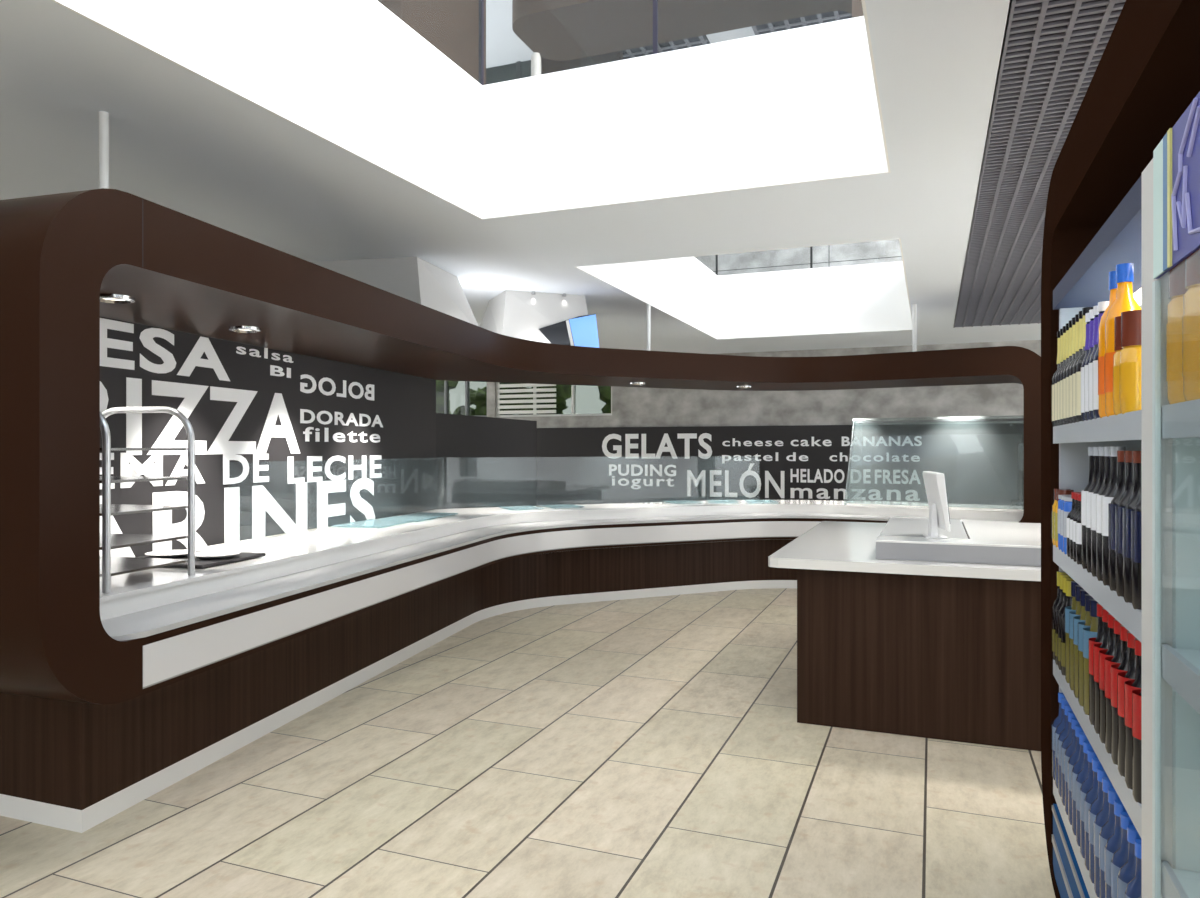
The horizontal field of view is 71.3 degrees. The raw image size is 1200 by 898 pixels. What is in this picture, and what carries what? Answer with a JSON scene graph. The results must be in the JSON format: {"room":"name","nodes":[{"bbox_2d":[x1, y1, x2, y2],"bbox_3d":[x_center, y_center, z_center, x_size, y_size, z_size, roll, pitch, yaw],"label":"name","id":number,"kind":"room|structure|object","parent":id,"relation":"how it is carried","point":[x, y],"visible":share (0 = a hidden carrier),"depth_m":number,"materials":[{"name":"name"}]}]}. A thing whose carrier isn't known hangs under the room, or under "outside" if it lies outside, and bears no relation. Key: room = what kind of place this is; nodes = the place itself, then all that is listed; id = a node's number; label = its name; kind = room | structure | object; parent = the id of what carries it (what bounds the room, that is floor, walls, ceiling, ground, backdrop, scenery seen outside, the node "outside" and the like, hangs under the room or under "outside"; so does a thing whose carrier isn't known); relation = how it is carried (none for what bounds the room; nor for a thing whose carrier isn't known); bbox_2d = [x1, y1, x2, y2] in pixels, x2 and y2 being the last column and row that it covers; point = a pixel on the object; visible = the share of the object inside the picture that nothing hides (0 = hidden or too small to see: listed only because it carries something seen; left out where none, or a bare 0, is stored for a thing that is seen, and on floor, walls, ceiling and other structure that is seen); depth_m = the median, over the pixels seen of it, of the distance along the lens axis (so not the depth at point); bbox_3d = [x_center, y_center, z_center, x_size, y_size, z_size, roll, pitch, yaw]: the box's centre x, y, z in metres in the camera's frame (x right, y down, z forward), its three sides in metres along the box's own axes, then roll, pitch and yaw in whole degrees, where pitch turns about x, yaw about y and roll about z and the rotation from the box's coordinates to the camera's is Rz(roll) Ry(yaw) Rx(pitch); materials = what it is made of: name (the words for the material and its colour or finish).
{"room":"eatery","nodes":[
{"label":"eatery","id":0,"kind":"room"},
{"bbox_2d":[377,0,485,84],"bbox_3d":[-1.755,-4.071,8.458,0.500,3.058,1.570,0,0,22],"label":"cladding","id":1,"kind":"object","parent":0,"point":[451,26],"visible":0.1,"depth_m":8.40,"materials":[{"name":"brown"}]},
{"bbox_2d":[0,0,1040,353],"bbox_3d":[-0.855,-2.080,4.626,21.000,0.920,19.970,0,0,22],"label":"ceiling","id":2,"kind":"structure","parent":0,"point":[180,141],"depth_m":5.17,"materials":[{"name":"white paint"}]},
{"bbox_2d":[99,111,108,188],"bbox_3d":[-2.392,-1.310,4.035,0.100,0.620,0.100,0,0,22],"label":"hanging rod","id":3,"kind":"object","parent":2,"relation":"hanging from","point":[103,116],"visible":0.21,"depth_m":4.01,"materials":[{"name":"white metal"}]},
{"bbox_2d":[311,257,477,325],"bbox_3d":[-2.149,-1.325,7.845,2.020,0.589,1.800,0,0,22],"label":"duct","id":4,"kind":"object","parent":2,"relation":"attached to","point":[415,279],"visible":0.35,"depth_m":7.13,"materials":[{"name":"grey paint"}]},
{"bbox_2d":[51,0,890,219],"bbox_3d":[-0.928,-2.090,1.974,2.730,0.941,7.385,0,0,22],"label":"shaft","id":5,"kind":"structure","parent":2,"relation":"attached to","point":[802,104],"depth_m":5.15,"materials":[{"name":"white paint"}]},
{"bbox_2d":[479,0,657,84],"bbox_3d":[-0.931,-3.100,2.090,2.672,1.080,7.198,0,0,22],"label":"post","id":6,"kind":"object","parent":5,"relation":"on","point":[481,2],"visible":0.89,"depth_m":5.89,"materials":[{"name":"grey metal"}]},
{"bbox_2d":[479,290,587,342],"bbox_3d":[-0.780,-1.325,9.193,1.281,0.589,1.497,0,0,-8],"label":"duct","id":7,"kind":"object","parent":2,"relation":"attached to","point":[516,314],"visible":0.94,"depth_m":8.60,"materials":[{"name":"grey paint"}]},
{"bbox_2d":[539,314,598,347],"bbox_3d":[-0.318,-1.230,8.622,0.638,0.380,0.123,0,0,-22],"label":"wall screen","id":8,"kind":"object","parent":7,"relation":"attached to","point":[582,331],"visible":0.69,"depth_m":8.64,"materials":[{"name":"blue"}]},
{"bbox_2d":[512,0,863,60],"bbox_3d":[1.306,-3.850,9.191,4.750,2.620,1.190,0,0,22],"label":"glass balustrade","id":9,"kind":"object","parent":2,"relation":"on","point":[558,30],"visible":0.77,"depth_m":9.48,"materials":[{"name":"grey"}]},
{"bbox_2d":[576,238,911,338],"bbox_3d":[2.019,-2.090,9.403,2.730,0.941,5.310,0,0,22],"label":"shaft","id":10,"kind":"structure","parent":2,"relation":"attached to","point":[874,297],"depth_m":11.68,"materials":[{"name":"white paint"}]},
{"bbox_2d":[954,0,1125,327],"bbox_3d":[3.333,-1.647,4.932,2.036,0.055,12.648,0,0,22],"label":"ceiling vent","id":11,"kind":"object","parent":2,"relation":"in","point":[1052,50],"visible":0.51,"depth_m":4.44,"materials":[{"name":"silver metal"}]},
{"bbox_2d":[986,0,1124,168],"bbox_3d":[3.340,-1.670,4.935,2.026,0.010,12.638,0,0,22],"label":"vent grille","id":12,"kind":"object","parent":11,"relation":"on","point":[1016,0],"depth_m":3.48,"materials":[{"name":"grey metal"}]},
{"bbox_2d":[0,528,1055,897],"bbox_3d":[-0.628,1.660,5.198,21.000,0.120,21.200,0,0,22],"label":"floor","id":13,"kind":"structure","parent":0,"point":[649,747],"depth_m":3.90,"materials":[{"name":"tile"}]},
{"bbox_2d":[0,500,1023,832],"bbox_3d":[-0.056,1.117,7.484,9.564,0.965,4.254,0,0,-40],"label":"counter","id":14,"kind":"object","parent":13,"relation":"on","point":[74,766],"depth_m":5.15,"materials":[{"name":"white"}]},
{"bbox_2d":[100,406,194,592],"bbox_3d":[-2.411,0.209,4.025,0.633,0.850,0.563,0,0,13],"label":"rack","id":15,"kind":"object","parent":14,"relation":"on","point":[110,566],"visible":0.51,"depth_m":4.02,"materials":[{"name":"silver metal"}]},
{"bbox_2d":[100,556,187,576],"bbox_3d":[-2.411,0.561,4.025,0.590,0.012,0.520,0,0,13],"label":"shelf","id":16,"kind":"object","parent":15,"relation":"attached to","point":[119,565],"depth_m":4.06,"materials":[{"name":"silver metal"}]},
{"bbox_2d":[100,533,187,549],"bbox_3d":[-2.411,0.441,4.025,0.590,0.012,0.520,0,0,13],"label":"shelf","id":17,"kind":"object","parent":15,"relation":"attached to","point":[118,540],"depth_m":4.02,"materials":[{"name":"silver metal"}]},
{"bbox_2d":[100,504,187,515],"bbox_3d":[-2.411,0.291,4.025,0.590,0.012,0.520,0,0,13],"label":"shelf","id":18,"kind":"object","parent":15,"relation":"attached to","point":[116,509],"depth_m":4.01,"materials":[{"name":"silver metal"}]},
{"bbox_2d":[100,476,187,482],"bbox_3d":[-2.411,0.146,4.025,0.590,0.012,0.520,0,0,13],"label":"shelf","id":19,"kind":"object","parent":15,"relation":"attached to","point":[103,479],"depth_m":3.97,"materials":[{"name":"silver metal"}]},
{"bbox_2d":[138,551,265,567],"bbox_3d":[-2.322,0.623,4.739,0.600,0.022,0.540,0,0,13],"label":"board","id":20,"kind":"object","parent":14,"relation":"on","point":[199,562],"visible":0.46,"depth_m":4.64,"materials":[{"name":"grey"}]},
{"bbox_2d":[425,413,536,510],"bbox_3d":[-1.370,0.608,10.232,0.120,1.985,2.726,0,0,19],"label":"screen","id":21,"kind":"object","parent":14,"relation":"on","point":[481,462],"visible":0.5,"depth_m":10.04,"materials":[{"name":"grey"}]},
{"bbox_2d":[0,188,1040,704],"bbox_3d":[-0.060,-0.010,7.384,10.021,2.020,4.516,0,0,-39],"label":"canopy frame","id":22,"kind":"object","parent":14,"relation":"on","point":[69,261],"visible":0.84,"depth_m":3.54,"materials":[{"name":"brown paint"}]},
{"bbox_2d":[100,294,135,303],"bbox_3d":[-2.350,-0.726,4.048,0.184,0.021,0.184,0,0,22],"label":"recessed light","id":23,"kind":"object","parent":22,"relation":"attached to","point":[108,298],"depth_m":4.03,"materials":[{"name":"silver"}]},
{"bbox_2d":[100,317,435,556],"bbox_3d":[-2.405,0.017,6.195,0.034,1.499,5.574,0,0,13],"label":"panel","id":24,"kind":"object","parent":22,"relation":"attached to","point":[286,442],"visible":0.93,"depth_m":5.92,"materials":[{"name":"grey"}]},
{"bbox_2d":[100,500,1023,601],"bbox_3d":[-0.089,0.645,7.556,9.551,0.020,4.040,0,0,-39],"label":"countertop","id":25,"kind":"structure","parent":14,"relation":"on","point":[292,546],"depth_m":6.29,"materials":[{"name":"white"}]},
{"bbox_2d":[847,418,1023,510],"bbox_3d":[3.744,0.132,9.287,1.872,1.004,0.700,0,0,33],"label":"display case","id":26,"kind":"object","parent":14,"relation":"on","point":[871,503],"visible":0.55,"depth_m":9.28,"materials":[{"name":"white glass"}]},
{"bbox_2d":[847,501,1023,510],"bbox_3d":[3.755,0.627,9.304,1.840,0.014,0.640,0,0,33],"label":"tray","id":27,"kind":"object","parent":26,"relation":"on","point":[872,503],"depth_m":9.18,"materials":[{"name":"white"}]},
{"bbox_2d":[768,517,1040,750],"bbox_3d":[2.463,1.060,5.728,2.145,1.075,2.675,0,0,22],"label":"kitchen island","id":28,"kind":"object","parent":13,"relation":"on","point":[901,631],"visible":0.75,"depth_m":4.67,"materials":[{"name":"brown wood"}]},
{"bbox_2d":[768,521,1040,580],"bbox_3d":[2.463,0.661,5.728,2.145,0.056,2.675,0,0,22],"label":"island countertop","id":29,"kind":"structure","parent":28,"relation":"on","point":[829,545],"depth_m":4.83,"materials":[{"name":"white"}]},
{"bbox_2d":[922,471,950,538],"bbox_3d":[1.990,0.331,4.977,0.120,0.385,0.540,0,0,14],"label":"computer monitor","id":30,"kind":"object","parent":28,"relation":"on","point":[935,482],"visible":1,"depth_m":4.88,"materials":[{"name":"white plastic"}]},
{"bbox_2d":[1041,0,1199,897],"bbox_3d":[1.239,0.290,0.805,0.890,2.620,5.210,0,0,22],"label":"surround","id":31,"kind":"object","parent":13,"relation":"on","point":[1146,76],"visible":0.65,"depth_m":2.41,"materials":[{"name":"brown wood"}]},
{"bbox_2d":[1052,175,1141,897],"bbox_3d":[1.681,0.482,2.289,0.626,2.124,1.435,0,0,22],"label":"shelf","id":32,"kind":"object","parent":31,"relation":"in","point":[1119,240],"visible":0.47,"depth_m":2.46,"materials":[{"name":"grey metal"}]},
{"bbox_2d":[1061,580,1073,675],"bbox_3d":[1.590,0.604,2.823,0.064,0.320,0.064,0,0,-3],"label":"bottle","id":33,"kind":"object","parent":32,"relation":"on","point":[1068,582],"visible":0.36,"depth_m":2.82,"materials":[{"name":"black"}]},
{"bbox_2d":[1061,711,1075,805],"bbox_3d":[1.590,1.042,2.811,0.074,0.315,0.074,0,0,-8],"label":"water bottle","id":34,"kind":"object","parent":32,"relation":"on","point":[1067,741],"visible":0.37,"depth_m":2.81,"materials":[{"name":"blue plastic"}]},
{"bbox_2d":[1065,581,1077,682],"bbox_3d":[1.558,0.599,2.728,0.074,0.330,0.074,0,0,21],"label":"bottle","id":35,"kind":"object","parent":32,"relation":"on","point":[1068,609],"visible":0.3,"depth_m":2.73,"materials":[{"name":"yellow"}]},
{"bbox_2d":[1064,717,1079,814],"bbox_3d":[1.562,1.042,2.739,0.074,0.315,0.074,0,0,37],"label":"water bottle","id":36,"kind":"object","parent":32,"relation":"on","point":[1070,750],"visible":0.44,"depth_m":2.74,"materials":[{"name":"blue plastic"}]},
{"bbox_2d":[1069,314,1078,423],"bbox_3d":[1.523,-0.254,2.651,0.067,0.345,0.067,0,0,12],"label":"wine bottle","id":37,"kind":"object","parent":32,"relation":"on","point":[1076,350],"visible":0.31,"depth_m":2.65,"materials":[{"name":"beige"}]},
{"bbox_2d":[1068,725,1083,824],"bbox_3d":[1.534,1.042,2.667,0.074,0.315,0.074,0,0,-37],"label":"water bottle","id":38,"kind":"object","parent":32,"relation":"on","point":[1074,757],"visible":0.34,"depth_m":2.66,"materials":[{"name":"blue plastic"}]},
{"bbox_2d":[1069,585,1083,690],"bbox_3d":[1.525,0.599,2.647,0.074,0.330,0.074,0,0,23],"label":"bottle","id":39,"kind":"object","parent":32,"relation":"on","point":[1078,588],"visible":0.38,"depth_m":2.65,"materials":[{"name":"yellow"}]},
{"bbox_2d":[1072,311,1082,422],"bbox_3d":[1.498,-0.254,2.588,0.067,0.345,0.067,0,0,-21],"label":"bottle","id":40,"kind":"object","parent":32,"relation":"on","point":[1080,316],"visible":0.3,"depth_m":2.58,"materials":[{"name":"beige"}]},
{"bbox_2d":[1072,732,1087,835],"bbox_3d":[1.505,1.042,2.596,0.074,0.315,0.074,0,0,-31],"label":"water bottle","id":41,"kind":"object","parent":32,"relation":"on","point":[1078,766],"visible":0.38,"depth_m":2.59,"materials":[{"name":"blue plastic"}]},
{"bbox_2d":[1073,590,1087,697],"bbox_3d":[1.493,0.599,2.565,0.074,0.330,0.074,0,0,26],"label":"bottle","id":42,"kind":"object","parent":32,"relation":"on","point":[1081,618],"visible":0.31,"depth_m":2.56,"materials":[{"name":"yellow"}]},
{"bbox_2d":[1076,740,1092,845],"bbox_3d":[1.477,1.042,2.524,0.074,0.315,0.074,0,0,19],"label":"water bottle","id":43,"kind":"object","parent":32,"relation":"on","point":[1082,775],"visible":0.33,"depth_m":2.52,"materials":[{"name":"blue plastic"}]},
{"bbox_2d":[1076,307,1092,421],"bbox_3d":[1.473,-0.254,2.525,0.067,0.345,0.067,0,0,35],"label":"bottle","id":44,"kind":"object","parent":32,"relation":"on","point":[1085,310],"visible":0.34,"depth_m":2.52,"materials":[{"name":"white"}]},
{"bbox_2d":[1081,313,1089,420],"bbox_3d":[1.435,-0.238,2.443,0.056,0.315,0.056,0,0,18],"label":"bottle","id":45,"kind":"object","parent":32,"relation":"on","point":[1087,320],"visible":0.26,"depth_m":2.44,"materials":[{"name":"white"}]},
{"bbox_2d":[1078,594,1093,705],"bbox_3d":[1.461,0.599,2.484,0.074,0.330,0.074,0,0,27],"label":"bottle","id":46,"kind":"object","parent":32,"relation":"on","point":[1087,623],"visible":0.31,"depth_m":2.48,"materials":[{"name":"yellow"}]},
{"bbox_2d":[1081,447,1093,568],"bbox_3d":[1.438,0.172,2.431,0.070,0.355,0.070,0,0,-28],"label":"bottle","id":47,"kind":"object","parent":32,"relation":"on","point":[1090,449],"visible":0.33,"depth_m":2.43,"materials":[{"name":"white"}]},
{"bbox_2d":[1080,749,1097,857],"bbox_3d":[1.448,1.042,2.452,0.074,0.315,0.074,0,0,-24],"label":"water bottle","id":48,"kind":"object","parent":32,"relation":"on","point":[1087,784],"visible":0.35,"depth_m":2.45,"materials":[{"name":"blue plastic"}]},
{"bbox_2d":[1084,309,1093,420],"bbox_3d":[1.410,-0.238,2.381,0.056,0.315,0.056,0,0,11],"label":"bottle","id":49,"kind":"object","parent":32,"relation":"on","point":[1091,317],"visible":0.34,"depth_m":2.38,"materials":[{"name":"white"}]},
{"bbox_2d":[1083,599,1097,714],"bbox_3d":[1.429,0.599,2.403,0.074,0.330,0.074,0,0,41],"label":"bottle","id":50,"kind":"object","parent":32,"relation":"on","point":[1089,632],"visible":0.37,"depth_m":2.40,"materials":[{"name":"yellow"}]},
{"bbox_2d":[1086,447,1098,572],"bbox_3d":[1.408,0.172,2.357,0.070,0.355,0.070,0,0,21],"label":"bottle","id":51,"kind":"object","parent":32,"relation":"on","point":[1095,449],"visible":0.36,"depth_m":2.35,"materials":[{"name":"black"}]},
{"bbox_2d":[1084,758,1102,869],"bbox_3d":[1.420,1.042,2.381,0.074,0.315,0.074,0,0,22],"label":"water bottle","id":52,"kind":"object","parent":32,"relation":"on","point":[1092,794],"visible":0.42,"depth_m":2.38,"materials":[{"name":"blue plastic"}]},
{"bbox_2d":[1088,306,1098,419],"bbox_3d":[1.386,-0.238,2.319,0.056,0.315,0.056,0,0,-19],"label":"bottle","id":53,"kind":"object","parent":32,"relation":"on","point":[1095,308],"visible":0.37,"depth_m":2.32,"materials":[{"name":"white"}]},
{"bbox_2d":[1089,603,1102,724],"bbox_3d":[1.393,0.597,2.314,0.074,0.335,0.074,0,0,-7],"label":"bottle","id":54,"kind":"object","parent":32,"relation":"on","point":[1099,639],"visible":0.27,"depth_m":2.31,"materials":[{"name":"black"}]},
{"bbox_2d":[1091,447,1104,576],"bbox_3d":[1.379,0.172,2.283,0.070,0.355,0.070,0,0,6],"label":"bottle","id":55,"kind":"object","parent":32,"relation":"on","point":[1100,487],"visible":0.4,"depth_m":2.28,"materials":[{"name":"black glass"}]},
{"bbox_2d":[1089,767,1107,883],"bbox_3d":[1.391,1.042,2.309,0.074,0.315,0.074,0,0,-39],"label":"water bottle","id":56,"kind":"object","parent":32,"relation":"on","point":[1097,804],"visible":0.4,"depth_m":2.31,"materials":[{"name":"blue plastic"}]},
{"bbox_2d":[1093,608,1108,733],"bbox_3d":[1.365,0.597,2.242,0.074,0.335,0.074,0,0,10],"label":"bottle","id":57,"kind":"object","parent":32,"relation":"on","point":[1104,646],"visible":0.3,"depth_m":2.24,"materials":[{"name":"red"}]},
{"bbox_2d":[1093,301,1108,418],"bbox_3d":[1.361,-0.238,2.257,0.056,0.315,0.056,0,0,-12],"label":"bottle","id":58,"kind":"object","parent":32,"relation":"on","point":[1103,305],"visible":0.38,"depth_m":2.25,"materials":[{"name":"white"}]},
{"bbox_2d":[1096,447,1110,580],"bbox_3d":[1.349,0.172,2.208,0.070,0.355,0.070,0,0,-12],"label":"bottle","id":59,"kind":"object","parent":32,"relation":"on","point":[1107,481],"visible":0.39,"depth_m":2.20,"materials":[{"name":"black"}]},
{"bbox_2d":[1094,777,1113,897],"bbox_3d":[1.363,1.042,2.237,0.074,0.315,0.074,0,0,5],"label":"water bottle","id":60,"kind":"object","parent":32,"relation":"on","point":[1102,817],"visible":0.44,"depth_m":2.23,"materials":[{"name":"blue plastic"}]},
{"bbox_2d":[1099,613,1114,743],"bbox_3d":[1.336,0.597,2.170,0.074,0.335,0.074,0,0,-14],"label":"bottle","id":61,"kind":"object","parent":32,"relation":"on","point":[1103,654],"visible":0.34,"depth_m":2.17,"materials":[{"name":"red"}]},
{"bbox_2d":[1098,271,1116,417],"bbox_3d":[1.346,-0.271,2.177,0.086,0.380,0.086,0,0,-39],"label":"bottle","id":62,"kind":"object","parent":32,"relation":"on","point":[1112,275],"visible":0.32,"depth_m":2.17,"materials":[{"name":"orange plastic"}]},
{"bbox_2d":[1099,788,1119,897],"bbox_3d":[1.335,1.042,2.166,0.074,0.315,0.074,0,0,-9],"label":"water bottle","id":63,"kind":"object","parent":32,"relation":"on","point":[1107,830],"visible":0.38,"depth_m":2.16,"materials":[{"name":"blue plastic"}]},
{"bbox_2d":[1105,619,1121,753],"bbox_3d":[1.307,0.597,2.097,0.074,0.335,0.074,0,0,25],"label":"bottle","id":64,"kind":"object","parent":32,"relation":"on","point":[1116,659],"visible":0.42,"depth_m":2.09,"materials":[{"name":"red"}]},
{"bbox_2d":[1102,447,1125,585],"bbox_3d":[1.320,0.172,2.134,0.070,0.355,0.070,0,0,-13],"label":"bottle","id":65,"kind":"object","parent":32,"relation":"on","point":[1113,490],"visible":0.41,"depth_m":2.13,"materials":[{"name":"black"}]},
{"bbox_2d":[1105,799,1126,897],"bbox_3d":[1.306,1.042,2.094,0.074,0.315,0.074,0,0,-38],"label":"water bottle","id":66,"kind":"object","parent":32,"relation":"on","point":[1113,843],"visible":0.43,"depth_m":2.09,"materials":[{"name":"blue plastic"}]},
{"bbox_2d":[1108,451,1125,590],"bbox_3d":[1.290,0.176,2.054,0.074,0.345,0.074,0,0,20],"label":"bottle","id":67,"kind":"object","parent":32,"relation":"on","point":[1120,454],"visible":0.31,"depth_m":2.05,"materials":[{"name":"black glass"}]},
{"bbox_2d":[1113,316,1122,414],"bbox_3d":[1.268,-0.199,1.999,0.074,0.235,0.074,0,0,-9],"label":"bottle","id":68,"kind":"object","parent":32,"relation":"on","point":[1117,320],"visible":0.21,"depth_m":2.00,"materials":[{"name":"orange"}]},
{"bbox_2d":[1111,625,1128,764],"bbox_3d":[1.279,0.597,2.025,0.074,0.335,0.074,0,0,38],"label":"bottle","id":69,"kind":"object","parent":32,"relation":"on","point":[1123,667],"visible":0.34,"depth_m":2.02,"materials":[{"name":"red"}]},
{"bbox_2d":[1111,812,1133,897],"bbox_3d":[1.278,1.042,2.023,0.074,0.315,0.074,0,0,43],"label":"water bottle","id":70,"kind":"object","parent":32,"relation":"on","point":[1120,856],"visible":0.48,"depth_m":2.02,"materials":[{"name":"blue plastic"}]},
{"bbox_2d":[1105,263,1141,416],"bbox_3d":[1.312,-0.271,2.094,0.086,0.380,0.086,0,0,-33],"label":"bottle","id":71,"kind":"object","parent":32,"relation":"on","point":[1124,301],"visible":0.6,"depth_m":2.08,"materials":[{"name":"orange"}]},
{"bbox_2d":[1115,451,1133,596],"bbox_3d":[1.259,0.176,1.975,0.074,0.345,0.074,0,0,14],"label":"bottle","id":72,"kind":"object","parent":32,"relation":"on","point":[1129,484],"visible":0.38,"depth_m":1.97,"materials":[{"name":"black glass"}]},
{"bbox_2d":[1117,631,1135,776],"bbox_3d":[1.250,0.597,1.952,0.074,0.335,0.074,0,0,7],"label":"bottle","id":73,"kind":"object","parent":32,"relation":"on","point":[1122,677],"visible":0.37,"depth_m":1.95,"materials":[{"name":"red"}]},
{"bbox_2d":[1117,825,1140,897],"bbox_3d":[1.249,1.042,1.951,0.074,0.315,0.074,0,0,-10],"label":"water bottle","id":74,"kind":"object","parent":32,"relation":"on","point":[1127,872],"visible":0.47,"depth_m":1.94,"materials":[{"name":"blue plastic"}]},
{"bbox_2d":[1120,310,1141,413],"bbox_3d":[1.240,-0.199,1.929,0.074,0.235,0.074,0,0,-5],"label":"jar","id":75,"kind":"object","parent":32,"relation":"on","point":[1131,321],"visible":0.53,"depth_m":1.91,"materials":[{"name":"orange glass"}]},
{"bbox_2d":[1123,451,1141,602],"bbox_3d":[1.228,0.176,1.896,0.074,0.345,0.074,0,0,5],"label":"bottle","id":76,"kind":"object","parent":32,"relation":"on","point":[1136,455],"visible":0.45,"depth_m":1.89,"materials":[{"name":"black glass"}]},
{"bbox_2d":[1124,638,1141,789],"bbox_3d":[1.221,0.597,1.880,0.074,0.335,0.074,0,0,13],"label":"bottle","id":77,"kind":"object","parent":32,"relation":"on","point":[1129,686],"visible":0.35,"depth_m":1.88,"materials":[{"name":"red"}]},
{"bbox_2d":[1124,839,1141,897],"bbox_3d":[1.221,1.042,1.879,0.074,0.315,0.074,0,0,-22],"label":"water bottle","id":78,"kind":"object","parent":32,"relation":"on","point":[1133,889],"visible":0.48,"depth_m":1.87,"materials":[{"name":"blue plastic"}]},
{"bbox_2d":[1131,451,1141,609],"bbox_3d":[1.196,0.176,1.817,0.074,0.345,0.074,0,0,-29],"label":"bottle","id":79,"kind":"object","parent":32,"relation":"on","point":[1136,514],"visible":0.24,"depth_m":1.81,"materials":[{"name":"black glass"}]},
{"bbox_2d":[1132,689,1141,803],"bbox_3d":[1.192,0.597,1.808,0.074,0.335,0.074,0,0,26],"label":"bottle","id":80,"kind":"object","parent":32,"relation":"on","point":[1136,694],"visible":0.18,"depth_m":1.80,"materials":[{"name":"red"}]},
{"bbox_2d":[1142,159,1171,897],"bbox_3d":[1.393,0.484,1.569,0.627,2.119,0.110,0,0,22],"label":"post","id":81,"kind":"object","parent":31,"relation":"on","point":[1147,174],"visible":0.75,"depth_m":1.66,"materials":[{"name":"white metal"}]},
{"bbox_2d":[1161,399,1199,897],"bbox_3d":[1.104,0.482,0.833,0.626,2.124,1.463,0,0,22],"label":"glass door","id":82,"kind":"structure","parent":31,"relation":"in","point":[1180,663],"depth_m":1.59,"materials":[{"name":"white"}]},
{"bbox_2d":[1152,280,1160,897],"bbox_3d":[0.812,0.482,0.949,0.010,1.615,1.470,0,0,22],"label":"upright","id":83,"kind":"structure","parent":82,"relation":"attached to","point":[1156,285],"depth_m":1.61,"materials":[{"name":"white metal"}]},
{"bbox_2d":[1153,91,1199,278],"bbox_3d":[0.810,-0.454,0.951,0.012,0.248,1.445,0,0,22],"label":"sign","id":84,"kind":"object","parent":82,"relation":"attached to","point":[1176,159],"visible":1,"depth_m":1.48,"materials":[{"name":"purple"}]},
{"bbox_2d":[1166,259,1187,404],"bbox_3d":[1.104,-0.234,1.547,0.097,0.306,0.097,0,0,-9],"label":"jar","id":85,"kind":"object","parent":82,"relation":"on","point":[1176,275],"visible":0.46,"depth_m":1.54,"materials":[{"name":"orange"}]},
{"bbox_2d":[1172,868,1199,897],"bbox_3d":[1.096,0.810,0.836,0.573,0.020,1.411,0,0,22],"label":"shelf","id":86,"kind":"object","parent":82,"relation":"attached to","point":[1185,881],"depth_m":1.54,"materials":[{"name":"white"}]},
{"bbox_2d":[1173,648,1199,669],"bbox_3d":[1.096,0.390,0.836,0.573,0.020,1.411,0,0,22],"label":"shelf","id":87,"kind":"object","parent":82,"relation":"attached to","point":[1183,658],"depth_m":1.52,"materials":[{"name":"white"}]},
{"bbox_2d":[1182,248,1199,400],"bbox_3d":[1.064,-0.234,1.445,0.097,0.306,0.097,0,0,-9],"label":"jar","id":88,"kind":"object","parent":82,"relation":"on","point":[1190,318],"visible":0.8,"depth_m":1.44,"materials":[{"name":"orange"}]},
{"bbox_2d":[541,51,622,73],"bbox_3d":[-0.287,-4.225,12.431,1.300,3.370,0.100,0,0,22],"label":"wall","id":89,"kind":"structure","parent":0,"point":[548,66],"depth_m":12.39,"materials":[{"name":"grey paint"}]},
{"bbox_2d":[486,60,530,84],"bbox_3d":[-2.058,-4.225,13.118,2.500,3.370,0.010,0,0,22],"label":"window","id":90,"kind":"structure","parent":89,"relation":"in","point":[502,73],"depth_m":12.87,"materials":[{"name":"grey glass"}]},
{"bbox_2d":[486,0,754,67],"bbox_3d":[-0.855,-6.060,4.626,21.000,0.300,19.970,0,0,22],"label":"ceiling","id":91,"kind":"structure","parent":0,"point":[503,46],"depth_m":11.99,"materials":[{"name":"white paint"}]},
{"bbox_2d":[658,35,710,52],"bbox_3d":[1.184,-5.882,12.108,0.781,0.055,0.276,0,0,22],"label":"ceiling vent","id":92,"kind":"object","parent":91,"relation":"in","point":[669,46],"depth_m":12.15,"materials":[{"name":"silver metal"}]},
{"bbox_2d":[751,11,851,35],"bbox_3d":[2.465,-5.882,10.587,1.425,0.055,5.540,0,0,22],"label":"ceiling vent","id":93,"kind":"object","parent":91,"relation":"in","point":[831,16],"visible":0.06,"depth_m":11.53,"materials":[{"name":"silver metal"}]},
{"bbox_2d":[328,239,1040,526],"bbox_3d":[2.873,-2.900,14.024,21.000,9.000,0.250,0,0,22],"label":"wall","id":94,"kind":"structure","parent":0,"point":[631,406],"depth_m":13.70,"materials":[{"name":"concrete"}]},
{"bbox_2d":[436,380,486,416],"bbox_3d":[-2.779,-1.000,16.250,1.450,0.800,0.100,0,0,22],"label":"window","id":95,"kind":"structure","parent":94,"relation":"in","point":[469,398],"depth_m":16.21,"materials":[{"name":"clear glass"}]},
{"bbox_2d":[496,382,611,416],"bbox_3d":[-0.853,-1.000,15.464,2.370,0.800,0.140,0,0,22],"label":"window","id":96,"kind":"structure","parent":94,"relation":"in","point":[512,399],"depth_m":15.45,"materials":[{"name":"clear glass"}]},
{"bbox_2d":[498,383,555,413],"bbox_3d":[-1.365,-0.990,15.611,1.190,0.660,0.035,0,0,22],"label":"blind","id":97,"kind":"object","parent":96,"relation":"attached to","point":[513,398],"depth_m":15.62,"materials":[{"name":"white"}]},
{"bbox_2d":[333,423,1023,525],"bbox_3d":[0.307,0.598,14.877,15.600,1.965,0.052,0,0,22],"label":"wainscot panel","id":98,"kind":"object","parent":94,"relation":"attached to","point":[978,463],"visible":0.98,"depth_m":13.82,"materials":[{"name":"grey"}]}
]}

